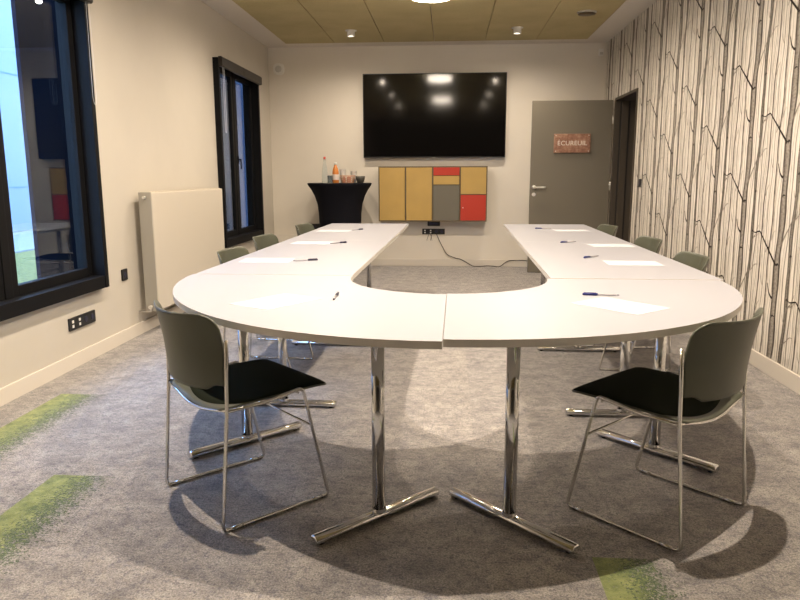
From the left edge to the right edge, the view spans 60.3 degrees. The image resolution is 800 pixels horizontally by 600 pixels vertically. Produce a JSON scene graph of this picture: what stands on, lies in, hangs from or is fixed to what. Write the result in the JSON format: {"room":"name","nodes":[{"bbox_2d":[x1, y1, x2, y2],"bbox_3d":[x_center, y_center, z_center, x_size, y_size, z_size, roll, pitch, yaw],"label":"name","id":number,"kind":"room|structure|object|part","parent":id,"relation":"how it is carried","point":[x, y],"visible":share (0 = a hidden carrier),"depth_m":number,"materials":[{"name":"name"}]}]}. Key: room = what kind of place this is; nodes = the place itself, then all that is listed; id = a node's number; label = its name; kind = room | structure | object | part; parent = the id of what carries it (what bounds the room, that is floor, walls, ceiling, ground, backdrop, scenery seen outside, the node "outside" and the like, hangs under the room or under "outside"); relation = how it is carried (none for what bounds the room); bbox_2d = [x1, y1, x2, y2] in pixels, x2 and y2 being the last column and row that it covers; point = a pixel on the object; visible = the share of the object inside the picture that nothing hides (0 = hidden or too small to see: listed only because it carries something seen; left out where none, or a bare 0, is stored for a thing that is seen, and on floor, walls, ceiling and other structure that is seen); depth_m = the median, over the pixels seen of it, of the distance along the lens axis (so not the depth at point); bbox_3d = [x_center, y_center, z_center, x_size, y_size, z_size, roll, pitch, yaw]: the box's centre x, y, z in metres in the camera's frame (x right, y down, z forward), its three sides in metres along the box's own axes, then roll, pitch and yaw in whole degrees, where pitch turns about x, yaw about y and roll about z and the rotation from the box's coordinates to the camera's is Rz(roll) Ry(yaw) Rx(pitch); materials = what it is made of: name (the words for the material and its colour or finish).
{"room":"meeting room","nodes":[
{"label":"meeting room","id":0,"kind":"room"},
{"bbox_2d":[0,0,273,387],"bbox_3d":[-2.271,-0.855,3.212,0.135,3.014,13.089,1,10,4],"label":"wall","id":1,"kind":"structure","parent":0,"point":[152,64],"depth_m":5.41,"materials":[{"name":"paint"}]},
{"bbox_2d":[0,0,109,321],"bbox_3d":[-2.206,-0.888,3.716,0.197,1.960,1.944,1,10,4],"label":"window","id":2,"kind":"structure","parent":1,"relation":"in","point":[92,274],"depth_m":4.53,"materials":[{"name":"black metal"}]},
{"bbox_3d":[-2.256,-0.823,3.242,0.048,1.830,0.890,1,10,4],"label":"sash","id":3,"kind":"part","parent":2,"relation":"part of","materials":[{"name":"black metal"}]},
{"bbox_2d":[80,0,96,104],"bbox_3d":[-2.055,-1.582,4.074,0.039,0.741,0.964,1,10,4],"label":"roller blind","id":4,"kind":"object","parent":2,"relation":"attached to","point":[85,1],"visible":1,"depth_m":4.49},
{"bbox_3d":[-2.019,-1.610,4.510,0.002,0.641,0.050,1,10,4],"label":"pull cord","id":5,"kind":"part","parent":4,"relation":"part of","materials":[{"name":"white plastic"}]},
{"bbox_2d":[68,310,95,331],"bbox_3d":[-2.111,0.135,4.581,0.014,0.082,0.330,1,10,4],"label":"strip","id":6,"kind":"object","parent":1,"relation":"attached to","point":[81,320],"visible":1,"depth_m":4.56,"materials":[{"name":"black plastic"}]},
{"bbox_2d":[0,305,184,406],"bbox_3d":[-2.194,0.582,3.465,0.012,0.095,12.689,1,10,4],"label":"baseboard","id":7,"kind":"structure","parent":1,"relation":"attached to","point":[8,393],"depth_m":4.47,"materials":[{"name":"beige paint"}]},
{"bbox_2d":[121,268,127,280],"bbox_3d":[-2.066,-0.190,5.171,0.014,0.085,0.085,1,10,4],"label":"wall socket","id":8,"kind":"object","parent":1,"relation":"attached to","point":[124,273],"visible":1,"depth_m":5.16,"materials":[{"name":"black plastic"}]},
{"bbox_2d":[138,188,224,311],"bbox_3d":[-1.922,-0.514,6.165,0.153,0.936,1.726,1,10,4],"label":"radiator","id":9,"kind":"object","parent":1,"relation":"attached to","point":[182,231],"visible":0.91,"depth_m":5.77,"materials":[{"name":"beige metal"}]},
{"bbox_2d":[143,188,219,192],"bbox_3d":[-1.899,-0.972,6.103,0.101,0.014,1.670,1,10,4],"label":"grille","id":10,"kind":"object","parent":9,"relation":"attached to","point":[203,190],"depth_m":6.11,"materials":[{"name":"beige metal"}]},
{"bbox_2d":[212,57,263,247],"bbox_3d":[-1.901,-1.656,7.972,0.197,1.960,1.534,1,10,4],"label":"window","id":11,"kind":"structure","parent":1,"relation":"in","point":[251,101],"depth_m":8.06,"materials":[{"name":"black metal"}]},
{"bbox_3d":[-1.944,-1.609,7.599,0.048,1.830,0.685,1,10,4],"label":"sash","id":12,"kind":"part","parent":11,"relation":"part of","materials":[{"name":"black metal"}]},
{"bbox_2d":[218,56,243,132],"bbox_3d":[-1.811,-2.186,7.480,0.039,0.762,0.759,1,10,4],"label":"roller blind","id":13,"kind":"object","parent":11,"relation":"attached to","point":[223,62],"visible":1,"depth_m":7.26,"materials":[{"name":"black fabric"}]},
{"bbox_3d":[-1.827,-2.083,7.191,0.004,0.662,0.052,1,10,4],"label":"pull cord","id":14,"kind":"part","parent":13,"relation":"part of","materials":[{"name":"white plastic"}]},
{"bbox_3d":[-1.891,-1.742,8.340,0.048,1.830,0.685,1,10,4],"label":"sash","id":15,"kind":"part","parent":11,"relation":"part of","materials":[{"name":"black metal"}]},
{"bbox_2d":[243,68,261,84],"bbox_3d":[-1.758,-2.647,8.172,0.039,0.100,0.759,1,10,4],"label":"roller blind","id":16,"kind":"object","parent":11,"relation":"attached to","point":[248,75],"visible":0.95,"depth_m":8.13,"materials":[{"name":"black fabric"}]},
{"bbox_2d":[0,266,799,599],"bbox_3d":[0.014,0.750,3.337,5.039,0.200,13.089,1,10,4],"label":"floor","id":17,"kind":"structure","parent":0,"point":[88,510],"depth_m":2.79,"materials":[{"name":"carpet"}]},
{"bbox_2d":[154,300,328,531],"bbox_3d":[-0.623,0.380,2.655,0.550,0.777,0.506,-9,13,-40],"label":"chair","id":18,"kind":"object","parent":17,"relation":"on","point":[197,358],"visible":1,"depth_m":2.48,"materials":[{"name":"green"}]},
{"bbox_3d":[-0.789,0.159,2.470,0.112,0.277,0.472,-9,13,-40],"label":"backrest","id":19,"kind":"part","parent":18,"relation":"part of","materials":[{"name":"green plastic"}]},
{"bbox_3d":[-0.755,0.368,2.536,0.022,0.044,0.492,-9,13,-40],"label":"seat rail","id":20,"kind":"part","parent":18,"relation":"part of","materials":[{"name":"white"}]},
{"bbox_3d":[-0.771,0.387,2.856,0.454,0.687,0.013,-9,13,-40],"label":"frame","id":21,"kind":"part","parent":18,"relation":"part of","materials":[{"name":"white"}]},
{"bbox_3d":[-0.586,0.332,2.679,0.452,0.052,0.476,-9,13,-40],"label":"seat","id":22,"kind":"part","parent":18,"relation":"part of","materials":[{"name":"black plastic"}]},
{"bbox_3d":[-0.450,0.452,2.491,0.454,0.687,0.013,-9,13,-40],"label":"frame","id":23,"kind":"part","parent":18,"relation":"part of","materials":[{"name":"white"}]},
{"bbox_2d":[217,246,313,367],"bbox_3d":[-0.859,0.065,4.404,0.550,0.777,0.506,1,10,7],"label":"chair","id":24,"kind":"object","parent":17,"relation":"on","point":[225,255],"visible":0.09,"depth_m":4.51,"materials":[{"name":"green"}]},
{"bbox_3d":[-1.077,-0.186,4.387,0.112,0.277,0.472,1,10,7],"label":"backrest","id":25,"kind":"part","parent":24,"relation":"part of","materials":[{"name":"green plastic"}]},
{"bbox_3d":[-0.874,0.150,4.170,0.454,0.687,0.013,1,10,7],"label":"frame","id":26,"kind":"part","parent":24,"relation":"part of","materials":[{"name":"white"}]},
{"bbox_3d":[-0.811,0.064,4.648,0.454,0.687,0.013,1,10,7],"label":"frame","id":27,"kind":"part","parent":24,"relation":"part of","materials":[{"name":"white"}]},
{"bbox_2d":[252,233,293,340],"bbox_3d":[-0.853,-0.115,5.400,0.550,0.777,0.506,2,10,9],"label":"chair","id":28,"kind":"object","parent":17,"relation":"on","point":[263,241],"visible":0.1,"depth_m":5.45,"materials":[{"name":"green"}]},
{"bbox_3d":[-1.069,-0.367,5.391,0.112,0.277,0.472,2,10,9],"label":"backrest","id":29,"kind":"part","parent":28,"relation":"part of","materials":[{"name":"green plastic"}]},
{"bbox_3d":[-0.876,-0.030,5.167,0.454,0.687,0.013,2,10,9],"label":"frame","id":30,"kind":"part","parent":28,"relation":"part of","materials":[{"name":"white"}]},
{"bbox_2d":[196,240,389,407],"bbox_3d":[-0.559,0.067,4.485,0.810,0.740,1.896,1,10,5],"label":"table","id":31,"kind":"object","parent":17,"relation":"on","point":[352,257],"visible":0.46,"depth_m":3.97,"materials":[{"name":"white laminate"}]},
{"bbox_2d":[239,258,294,262],"bbox_3d":[-0.786,-0.235,4.073,0.297,0.001,0.210,0,10,2],"label":"sheet","id":32,"kind":"object","parent":31,"relation":"on","point":[257,260],"visible":1,"depth_m":4.06,"materials":[{"name":"grey paper"}]},
{"bbox_3d":[-0.630,0.210,3.681,0.240,0.684,0.100,1,10,5],"label":"leg","id":33,"kind":"part","parent":31,"relation":"part of","materials":[{"name":"silver metal"}]},
{"bbox_2d":[293,258,317,260],"bbox_3d":[-0.552,-0.235,4.036,0.147,0.012,0.010,-5,11,-24],"label":"ballpoint pen","id":34,"kind":"object","parent":31,"relation":"on","point":[312,259],"visible":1,"depth_m":4.04,"materials":[{"name":"grey"}]},
{"bbox_2d":[291,241,332,243],"bbox_3d":[-0.650,-0.426,5.134,0.297,0.001,0.210,1,10,7],"label":"sheet","id":35,"kind":"object","parent":31,"relation":"on","point":[296,242],"visible":1,"depth_m":5.15,"materials":[{"name":"grey paper"}]},
{"bbox_2d":[295,223,314,235],"bbox_3d":[-0.714,-0.337,6.634,0.550,0.777,0.506,2,10,10],"label":"chair","id":36,"kind":"object","parent":17,"relation":"on","point":[301,229],"visible":0.06,"depth_m":6.72,"materials":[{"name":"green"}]},
{"bbox_2d":[173,274,446,544],"bbox_3d":[-0.462,0.360,2.857,1.296,0.740,1.363,1,10,5],"label":"table","id":37,"kind":"object","parent":17,"relation":"on","point":[377,319],"visible":0.96,"depth_m":2.50,"materials":[{"name":"white laminate"}]},
{"bbox_3d":[-0.714,0.304,3.162,0.240,0.684,0.100,-9,13,-40],"label":"leg","id":38,"kind":"part","parent":37,"relation":"part of","materials":[{"name":"silver metal"}]},
{"bbox_2d":[232,293,321,309],"bbox_3d":[-0.490,0.005,2.740,0.210,0.001,0.297,7,13,35],"label":"sheet","id":39,"kind":"object","parent":37,"relation":"on","point":[281,300],"visible":1,"depth_m":2.73,"materials":[{"name":"white paper"}]},
{"bbox_3d":[-0.077,0.431,2.447,0.240,0.684,0.100,-9,13,-40],"label":"leg","id":40,"kind":"part","parent":37,"relation":"part of","materials":[{"name":"silver metal"}]},
{"bbox_2d":[307,183,371,227],"bbox_3d":[-0.782,-0.959,9.051,0.836,1.140,0.836,1,10,4],"label":"table","id":41,"kind":"object","parent":17,"relation":"on","point":[337,202],"visible":0.58,"depth_m":8.74,"materials":[{"name":"black fabric"}]},
{"bbox_2d":[322,157,327,182],"bbox_3d":[-0.968,-1.673,8.864,0.076,0.332,0.076,1,10,4],"label":"water bottle","id":42,"kind":"object","parent":41,"relation":"on","point":[324,168],"visible":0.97,"depth_m":8.85,"materials":[{"name":"clear glass"}]},
{"bbox_2d":[327,175,332,182],"bbox_3d":[-0.899,-1.554,8.870,0.070,0.096,0.070,1,10,4],"label":"drinking glass","id":43,"kind":"object","parent":41,"relation":"on","point":[330,180],"visible":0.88,"depth_m":8.84,"materials":[{"name":"white"}]},
{"bbox_2d":[332,162,338,182],"bbox_3d":[-0.826,-1.633,8.831,0.083,0.264,0.083,1,10,4],"label":"juice bottle","id":44,"kind":"object","parent":41,"relation":"on","point":[335,173],"visible":0.95,"depth_m":8.80,"materials":[{"name":"orange glass"}]},
{"bbox_2d":[340,175,354,182],"bbox_3d":[-0.671,-1.550,8.835,0.202,0.099,0.164,1,10,4],"label":"basket","id":45,"kind":"object","parent":41,"relation":"on","point":[342,176],"visible":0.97,"depth_m":8.78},
{"bbox_2d":[355,176,364,182],"bbox_3d":[-0.509,-1.548,8.854,0.126,0.088,0.126,1,10,4],"label":"stoneware bowl","id":46,"kind":"object","parent":41,"relation":"on","point":[360,179],"visible":0.97,"depth_m":8.81,"materials":[{"name":"grey ceramic"}]},
{"bbox_2d":[288,223,408,287],"bbox_3d":[-0.394,-0.269,6.348,0.810,0.740,1.896,1,10,5],"label":"table","id":47,"kind":"object","parent":17,"relation":"on","point":[371,231],"visible":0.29,"depth_m":6.07,"materials":[{"name":"white laminate"}]},
{"bbox_2d":[315,230,350,231],"bbox_3d":[-0.600,-0.627,6.246,0.297,0.001,0.210,1,10,7],"label":"sheet","id":48,"kind":"object","parent":47,"relation":"on","point":[318,230],"visible":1,"depth_m":6.17,"materials":[{"name":"grey paper"}]},
{"bbox_3d":[-0.323,-0.416,7.152,0.240,0.684,0.100,1,10,5],"label":"leg","id":49,"kind":"part","parent":47,"relation":"part of","materials":[{"name":"silver metal"}]},
{"bbox_2d":[436,233,526,266],"bbox_3d":[1.229,-0.679,9.415,1.476,0.454,0.052,1,10,4],"label":"power cable","id":50,"kind":"object","parent":17,"relation":"on","point":[436,233],"visible":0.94,"depth_m":9.44,"materials":[{"name":"black plastic"}]},
{"bbox_2d":[503,224,626,284],"bbox_3d":[1.383,-0.241,6.169,0.810,0.740,1.896,1,10,5],"label":"table","id":51,"kind":"object","parent":17,"relation":"on","point":[519,232],"visible":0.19,"depth_m":5.91,"materials":[{"name":"white laminate"}]},
{"bbox_3d":[1.454,-0.388,6.972,0.240,0.684,0.100,1,10,5],"label":"leg","id":52,"kind":"part","parent":51,"relation":"part of","materials":[{"name":"silver metal"}]},
{"bbox_2d":[554,230,587,230],"bbox_3d":[1.544,-0.628,6.224,0.297,0.001,0.210,0,10,0],"label":"sheet","id":53,"kind":"object","parent":51,"relation":"on","point":[554,230],"visible":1,"depth_m":6.22,"materials":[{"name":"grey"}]},
{"bbox_2d":[443,279,742,554],"bbox_3d":[0.824,0.376,2.751,1.281,0.740,1.303,1,10,5],"label":"table","id":54,"kind":"object","parent":17,"relation":"on","point":[545,315],"visible":0.98,"depth_m":2.45,"materials":[{"name":"white laminate"}]},
{"bbox_3d":[0.392,0.436,2.414,0.100,0.684,0.240,-9,13,-40],"label":"leg","id":55,"kind":"part","parent":54,"relation":"part of","materials":[{"name":"silver metal"}]},
{"bbox_2d":[582,292,618,295],"bbox_3d":[0.830,-0.024,2.848,0.147,0.012,0.010,2,10,12],"label":"ballpoint pen","id":56,"kind":"object","parent":54,"relation":"on","point":[584,293],"visible":1,"depth_m":2.85,"materials":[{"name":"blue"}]},
{"bbox_2d":[573,297,668,314],"bbox_3d":[0.840,0.021,2.633,0.210,0.001,0.297,-8,13,-36],"label":"sheet","id":57,"kind":"object","parent":54,"relation":"on","point":[612,304],"visible":1,"depth_m":2.63,"materials":[{"name":"white paper"}]},
{"bbox_3d":[1.140,0.323,3.033,0.100,0.684,0.240,-9,13,-40],"label":"leg","id":58,"kind":"part","parent":54,"relation":"part of","materials":[{"name":"silver metal"}]},
{"bbox_2d":[597,224,617,236],"bbox_3d":[1.724,-0.309,6.444,0.550,0.777,0.506,-1,10,-2],"label":"chair","id":59,"kind":"object","parent":17,"relation":"on","point":[606,228],"visible":0.06,"depth_m":6.49,"materials":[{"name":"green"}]},
{"bbox_2d":[519,241,722,417],"bbox_3d":[1.218,0.095,4.306,0.810,0.740,1.896,1,10,5],"label":"table","id":60,"kind":"object","parent":17,"relation":"on","point":[555,260],"visible":0.62,"depth_m":3.81,"materials":[{"name":"white laminate"}]},
{"bbox_2d":[588,244,635,246],"bbox_3d":[1.498,-0.388,4.896,0.297,0.001,0.210,0,10,1],"label":"sheet","id":61,"kind":"object","parent":60,"relation":"on","point":[593,245],"visible":1,"depth_m":4.88,"materials":[{"name":"white paper"}]},
{"bbox_3d":[1.146,0.238,3.502,0.240,0.684,0.100,1,10,5],"label":"leg","id":62,"kind":"part","parent":60,"relation":"part of","materials":[{"name":"silver metal"}]},
{"bbox_2d":[604,261,663,265],"bbox_3d":[1.317,-0.209,3.902,0.297,0.001,0.210,1,10,6],"label":"sheet","id":63,"kind":"object","parent":60,"relation":"on","point":[634,263],"visible":1,"depth_m":3.88,"materials":[{"name":"white paper"}]},
{"bbox_2d":[593,236,662,348],"bbox_3d":[1.636,-0.075,5.147,0.550,0.777,0.506,0,10,0],"label":"chair","id":64,"kind":"object","parent":17,"relation":"on","point":[653,244],"visible":0.15,"depth_m":5.16,"materials":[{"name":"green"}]},
{"bbox_3d":[1.620,0.010,4.914,0.454,0.687,0.013,0,10,0],"label":"frame","id":65,"kind":"part","parent":64,"relation":"part of","materials":[{"name":"white metal"}]},
{"bbox_3d":[1.854,-0.322,5.103,0.112,0.277,0.472,0,10,0],"label":"backrest","id":66,"kind":"part","parent":64,"relation":"part of","materials":[{"name":"green plastic"}]},
{"bbox_2d":[598,251,709,370],"bbox_3d":[1.500,0.116,4.090,0.550,0.777,0.506,0,10,3],"label":"chair","id":67,"kind":"object","parent":17,"relation":"on","point":[694,260],"visible":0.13,"depth_m":4.15,"materials":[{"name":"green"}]},
{"bbox_3d":[1.471,0.201,3.858,0.454,0.687,0.013,0,10,3],"label":"frame","id":68,"kind":"part","parent":67,"relation":"part of","materials":[{"name":"white metal"}]},
{"bbox_3d":[1.496,0.114,4.340,0.454,0.687,0.013,0,10,3],"label":"frame","id":69,"kind":"part","parent":67,"relation":"part of","materials":[{"name":"white metal"}]},
{"bbox_3d":[1.718,-0.129,4.035,0.112,0.277,0.472,0,10,3],"label":"backrest","id":70,"kind":"part","parent":67,"relation":"part of","materials":[{"name":"green plastic"}]},
{"bbox_2d":[566,307,763,551],"bbox_3d":[0.973,0.401,2.516,0.506,0.777,0.550,-9,13,-41],"label":"chair","id":71,"kind":"object","parent":17,"relation":"on","point":[713,367],"visible":1,"depth_m":2.34,"materials":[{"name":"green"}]},
{"bbox_3d":[0.778,0.469,2.377,0.013,0.687,0.454,-9,14,-41],"label":"frame","id":72,"kind":"part","parent":71,"relation":"part of","materials":[{"name":"white metal"}]},
{"bbox_3d":[0.941,0.352,2.545,0.476,0.052,0.452,-9,14,-41],"label":"seat","id":73,"kind":"part","parent":71,"relation":"part of","materials":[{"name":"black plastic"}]},
{"bbox_3d":[1.146,0.411,2.695,0.013,0.687,0.454,-9,14,-41],"label":"frame","id":74,"kind":"part","parent":71,"relation":"part of","materials":[{"name":"white metal"}]},
{"bbox_3d":[1.089,0.392,2.381,0.492,0.044,0.022,-9,14,-41],"label":"seat rail","id":75,"kind":"part","parent":71,"relation":"part of","materials":[{"name":"white"}]},
{"bbox_3d":[1.117,0.183,2.310,0.472,0.277,0.112,-9,14,-41],"label":"backrest","id":76,"kind":"part","parent":71,"relation":"part of","materials":[{"name":"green plastic"}]},
{"bbox_2d":[201,0,656,47],"bbox_3d":[0.007,-2.362,2.777,5.039,0.304,13.089,1,10,4],"label":"ceiling","id":77,"kind":"structure","parent":0,"point":[274,23],"depth_m":7.61,"materials":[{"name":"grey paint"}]},
{"bbox_2d":[345,29,356,36],"bbox_3d":[-0.576,-3.129,8.090,0.136,0.068,0.136,1,10,4],"label":"spotlight","id":78,"kind":"object","parent":77,"relation":"attached to","point":[350,32],"visible":1,"depth_m":8.06,"materials":[{"name":"white plastic"}]},
{"bbox_2d":[414,0,446,2],"bbox_3d":[0.281,-2.770,6.203,0.420,0.106,0.420,1,10,4],"label":"ceiling lamp","id":79,"kind":"object","parent":77,"relation":"attached to","point":[427,1],"visible":1,"depth_m":6.32,"materials":[{"name":"white plastic"}]},
{"bbox_2d":[511,26,522,34],"bbox_3d":[1.354,-3.109,7.955,0.136,0.068,0.136,1,10,4],"label":"spotlight","id":80,"kind":"object","parent":77,"relation":"attached to","point":[517,29],"visible":1,"depth_m":7.92,"materials":[{"name":"white plastic"}]},
{"bbox_2d":[577,10,596,15],"bbox_3d":[1.953,-2.995,7.204,0.200,0.028,0.200,1,10,4],"label":"ceiling vent","id":81,"kind":"object","parent":77,"relation":"in","point":[583,12],"visible":1,"depth_m":7.16,"materials":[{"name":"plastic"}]},
{"bbox_2d":[268,43,606,259],"bbox_3d":[0.614,-1.971,9.368,4.739,3.014,0.200,1,10,4],"label":"wall","id":82,"kind":"structure","parent":0,"point":[316,106],"depth_m":9.26,"materials":[{"name":"paint"}]},
{"bbox_2d":[273,63,283,74],"bbox_3d":[-1.620,-3.082,9.199,0.145,0.145,0.053,1,10,4],"label":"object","id":83,"kind":"structure","parent":82,"relation":"attached to","point":[278,68],"depth_m":9.18,"materials":[{"name":"white plastic"}]},
{"bbox_2d":[275,65,281,71],"bbox_3d":[-1.622,-3.078,9.177,0.090,0.090,0.008,1,10,4],"label":"air vent","id":84,"kind":"object","parent":83,"relation":"in","point":[278,68],"depth_m":9.18,"materials":[{"name":"grey plastic"}]},
{"bbox_2d":[275,234,296,242],"bbox_3d":[-1.495,-0.699,9.623,0.496,0.430,0.022,1,10,4],"label":"trim","id":85,"kind":"structure","parent":82,"relation":"attached to","point":[281,237],"depth_m":9.59,"materials":[{"name":"paint"}]},
{"bbox_2d":[312,224,319,228],"bbox_3d":[-1.127,-1.018,9.556,0.200,0.075,0.014,1,10,4],"label":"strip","id":86,"kind":"object","parent":82,"relation":"attached to","point":[316,226],"visible":0.27,"depth_m":9.55,"materials":[{"name":"black plastic"}]},
{"bbox_2d":[378,166,487,221],"bbox_3d":[0.439,-1.423,9.238,1.436,0.722,0.273,1,10,4],"label":"upper cabinet","id":87,"kind":"object","parent":82,"relation":"attached to","point":[406,193],"visible":1,"depth_m":9.12,"materials":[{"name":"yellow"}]},
{"bbox_3d":[-0.103,-1.408,9.162,0.335,0.692,0.018,1,10,4],"label":"cabinet door","id":88,"kind":"part","parent":87,"relation":"part of","materials":[{"name":"yellow wood"}]},
{"bbox_3d":[0.252,-1.404,9.137,0.338,0.692,0.018,1,10,4],"label":"cabinet door","id":89,"kind":"part","parent":87,"relation":"part of","materials":[{"name":"yellow wood"}]},
{"bbox_3d":[0.612,-1.286,9.133,0.342,0.459,0.018,1,10,4],"label":"cabinet door","id":90,"kind":"part","parent":87,"relation":"part of","materials":[{"name":"grey wood"}]},
{"bbox_3d":[0.611,-1.579,9.080,0.342,0.111,0.018,1,10,4],"label":"cabinet door","id":91,"kind":"part","parent":87,"relation":"part of","materials":[{"name":"yellow wood"}]},
{"bbox_3d":[0.611,-1.691,9.060,0.342,0.102,0.018,1,10,4],"label":"cabinet door","id":92,"kind":"part","parent":87,"relation":"part of","materials":[{"name":"red wood"}]},
{"bbox_3d":[0.967,-1.221,9.119,0.331,0.335,0.018,1,10,4],"label":"cabinet door","id":93,"kind":"part","parent":87,"relation":"part of","materials":[{"name":"red wood"}]},
{"bbox_3d":[0.967,-1.568,9.056,0.331,0.345,0.018,1,10,4],"label":"cabinet door","id":94,"kind":"part","parent":87,"relation":"part of","materials":[{"name":"yellow wood"}]},
{"bbox_2d":[422,229,444,233],"bbox_3d":[0.459,-0.940,9.457,0.310,0.075,0.014,1,10,4],"label":"strip","id":95,"kind":"object","parent":82,"relation":"attached to","point":[424,231],"visible":1,"depth_m":9.45,"materials":[{"name":"black plastic"}]},
{"bbox_2d":[428,221,439,225],"bbox_3d":[0.463,-1.045,9.418,0.170,0.065,0.052,1,10,4],"label":"junction box","id":96,"kind":"object","parent":82,"relation":"attached to","point":[430,223],"visible":0.82,"depth_m":9.39,"materials":[{"name":"black plastic"}]},
{"bbox_2d":[363,72,506,157],"bbox_3d":[0.454,-2.439,9.149,1.890,1.090,0.084,1,10,4],"label":"television","id":97,"kind":"object","parent":82,"relation":"attached to","point":[406,115],"visible":1,"depth_m":9.10,"materials":[{"name":"black plastic"}]},
{"bbox_2d":[371,259,526,266],"bbox_3d":[0.460,-0.517,9.534,4.415,0.095,0.012,1,10,4],"label":"baseboard","id":98,"kind":"structure","parent":82,"relation":"attached to","point":[376,262],"depth_m":9.52,"materials":[{"name":"beige paint"}]},
{"bbox_2d":[598,49,603,55],"bbox_3d":[2.592,-3.191,8.880,0.060,0.090,0.048,1,10,4],"label":"sensor","id":99,"kind":"object","parent":82,"relation":"attached to","point":[601,51],"visible":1,"depth_m":8.86,"materials":[{"name":"white plastic"}]},
{"bbox_2d":[604,0,799,375],"bbox_3d":[2.373,-0.807,2.888,0.303,3.014,12.689,1,10,4],"label":"wall","id":100,"kind":"structure","parent":0,"point":[717,161],"depth_m":5.04,"materials":[{"name":"paper"}]},
{"bbox_2d":[527,88,638,271],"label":"door","id":101,"kind":"structure","parent":100,"relation":"in","point":[566,188],"depth_m":8.55,"materials":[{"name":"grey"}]},
{"bbox_3d":[1.739,-1.366,8.625,0.172,0.140,0.067,1,10,4],"label":"handle","id":102,"kind":"part","parent":101,"relation":"part of","materials":[{"name":"silver metal"}]},
{"bbox_2d":[553,134,590,152],"bbox_3d":[2.126,-1.936,8.515,0.444,0.230,0.026,1,10,4],"label":"door sign","id":103,"kind":"object","parent":101,"relation":"attached to","point":[563,143],"visible":1,"depth_m":8.51,"materials":[{"name":"orange metal"}]},
{"bbox_3d":[2.738,-1.300,8.047,0.322,2.152,1.019,1,10,4],"label":"frame","id":104,"kind":"part","parent":101,"relation":"part of","materials":[{"name":"brown metal"}]},
{"bbox_2d":[749,349,799,394],"bbox_3d":[2.222,0.625,3.157,0.012,0.100,12.689,1,10,4],"label":"baseboard","id":105,"kind":"structure","parent":100,"relation":"attached to","point":[788,378],"depth_m":4.20,"materials":[{"name":"beige paint"}]},
{"label":"outside","id":106,"kind":"structure","parent":0,"visible":0},
{"bbox_2d":[13,230,36,283],"bbox_3d":[-15.475,-0.658,12.195,27.415,0.200,38.000,1,10,4],"label":"ground","id":107,"kind":"structure","parent":106,"point":[25,261],"depth_m":10.88,"materials":[{"name":"green plant"}]},
{"bbox_2d":[0,0,32,231],"bbox_3d":[-11.269,-4.964,10.099,2.010,9.000,40.000,1,10,4],"label":"building","id":108,"kind":"structure","parent":107,"relation":"on","point":[10,106],"depth_m":17.37,"materials":[{"name":"blue"}]},
{"bbox_2d":[13,230,34,252],"bbox_3d":[-8.450,-0.699,11.685,2.700,0.030,38.000,1,10,4],"label":"garden path","id":109,"kind":"structure","parent":107,"relation":"on","point":[23,241],"depth_m":14.58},
{"bbox_2d":[11,0,247,278],"bbox_3d":[-2.400,-2.348,8.580,0.030,4.350,7.660,1,10,4],"label":"wall","id":110,"kind":"structure","parent":107,"relation":"on","point":[34,21],"depth_m":5.16,"materials":[{"name":"blue"}]}
]}

